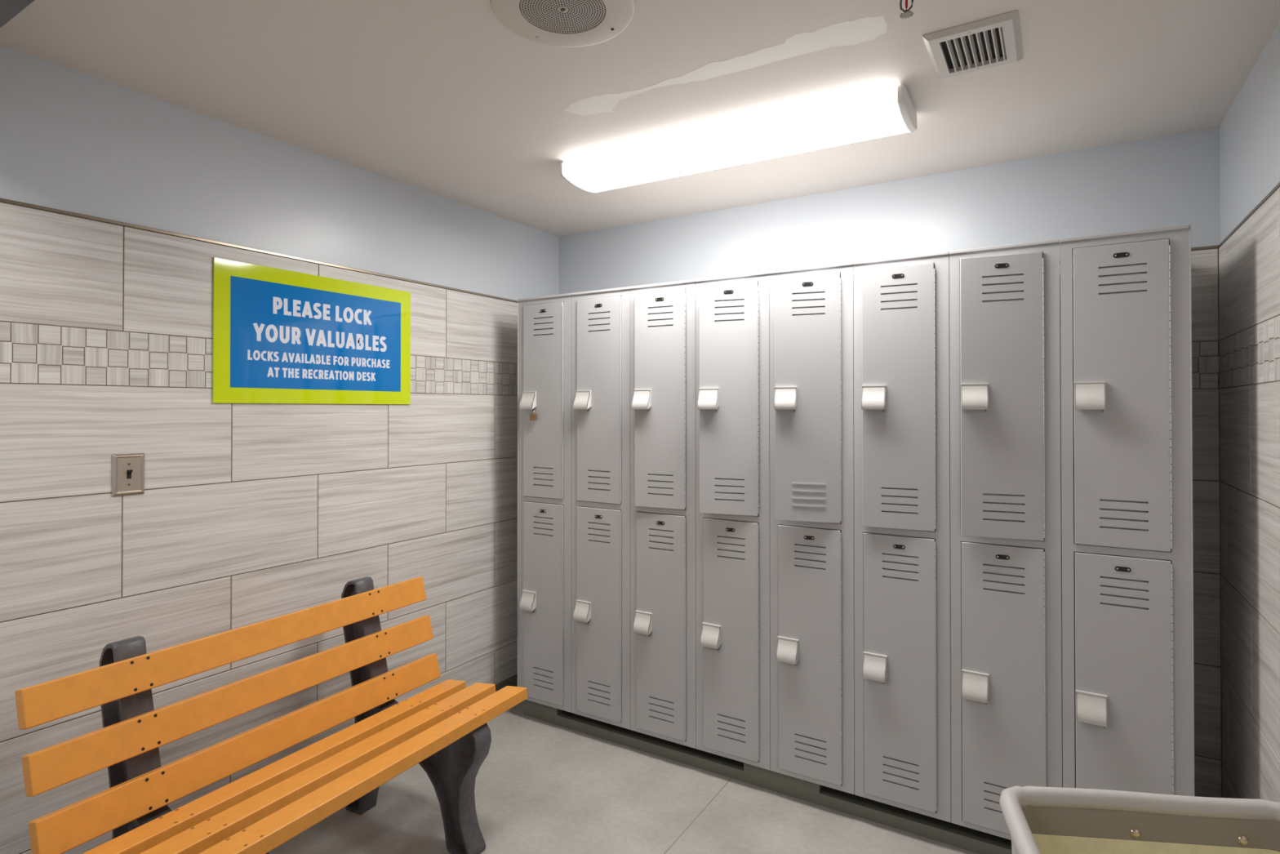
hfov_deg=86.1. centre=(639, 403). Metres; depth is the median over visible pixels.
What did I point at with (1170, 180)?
wall
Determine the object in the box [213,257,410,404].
wall sign
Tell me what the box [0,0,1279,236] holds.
ceiling
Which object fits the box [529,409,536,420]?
padlock
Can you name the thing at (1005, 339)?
locker
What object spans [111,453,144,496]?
light switch
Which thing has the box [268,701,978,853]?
floor
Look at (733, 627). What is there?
locker
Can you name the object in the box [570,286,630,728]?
locker
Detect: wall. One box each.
[0,45,559,853]
[559,126,1222,797]
[1218,21,1279,802]
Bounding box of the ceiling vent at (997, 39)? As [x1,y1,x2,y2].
[922,9,1022,79]
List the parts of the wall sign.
blue panel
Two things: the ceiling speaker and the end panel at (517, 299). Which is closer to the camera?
the ceiling speaker
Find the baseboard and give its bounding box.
[495,674,517,691]
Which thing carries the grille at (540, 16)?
attached to the ceiling speaker
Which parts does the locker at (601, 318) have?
number plate, number plate, door, door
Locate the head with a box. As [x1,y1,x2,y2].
[0,0,35,27]
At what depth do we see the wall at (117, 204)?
2.17 m
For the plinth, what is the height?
0.090 m
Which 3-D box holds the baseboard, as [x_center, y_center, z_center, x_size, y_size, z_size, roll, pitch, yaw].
[-1.355,1.389,2.213,0.010,0.092,3.500,0,0,32]
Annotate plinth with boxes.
[523,699,1062,853]
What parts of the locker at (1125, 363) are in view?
number plate, door, door, number plate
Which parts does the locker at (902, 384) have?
door, number plate, number plate, door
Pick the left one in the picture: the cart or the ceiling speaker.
the ceiling speaker
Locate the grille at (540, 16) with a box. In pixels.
[519,0,606,33]
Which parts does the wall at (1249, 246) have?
tile edge trim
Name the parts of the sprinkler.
glass bulb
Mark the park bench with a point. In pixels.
(443, 728)
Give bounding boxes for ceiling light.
[560,84,916,192]
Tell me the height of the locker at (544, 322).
1.835 m
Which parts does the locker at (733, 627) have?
number plate, door, number plate, door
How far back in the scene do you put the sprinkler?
1.52 m
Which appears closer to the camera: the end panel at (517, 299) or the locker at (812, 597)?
the locker at (812, 597)
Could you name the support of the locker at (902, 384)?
on the floor
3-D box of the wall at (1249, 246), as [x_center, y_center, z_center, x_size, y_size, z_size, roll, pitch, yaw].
[1.046,0.246,0.748,0.101,2.355,3.700,0,0,32]
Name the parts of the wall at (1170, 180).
tile edge trim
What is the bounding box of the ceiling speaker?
[489,0,634,47]
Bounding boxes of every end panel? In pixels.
[517,298,518,686]
[1188,224,1194,795]
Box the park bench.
[14,576,527,853]
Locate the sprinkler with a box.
[899,0,913,18]
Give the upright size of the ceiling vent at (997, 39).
0.015 m
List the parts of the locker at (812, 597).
door, number plate, number plate, door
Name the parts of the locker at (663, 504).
number plate, door, number plate, door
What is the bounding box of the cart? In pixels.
[999,785,1279,853]
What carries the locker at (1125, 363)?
on the floor
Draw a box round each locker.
[518,293,571,712]
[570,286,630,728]
[629,279,696,748]
[695,271,770,769]
[768,262,854,794]
[853,251,951,822]
[949,239,1062,839]
[1060,224,1192,795]
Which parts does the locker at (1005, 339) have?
door, number plate, number plate, door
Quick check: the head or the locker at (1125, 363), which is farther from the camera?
the locker at (1125, 363)
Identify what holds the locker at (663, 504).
on the floor
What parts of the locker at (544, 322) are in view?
number plate, door, door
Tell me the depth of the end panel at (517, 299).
3.16 m
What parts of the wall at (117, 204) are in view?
tile edge trim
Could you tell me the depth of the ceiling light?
2.26 m
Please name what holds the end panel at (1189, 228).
attached to the locker at (1125, 363)

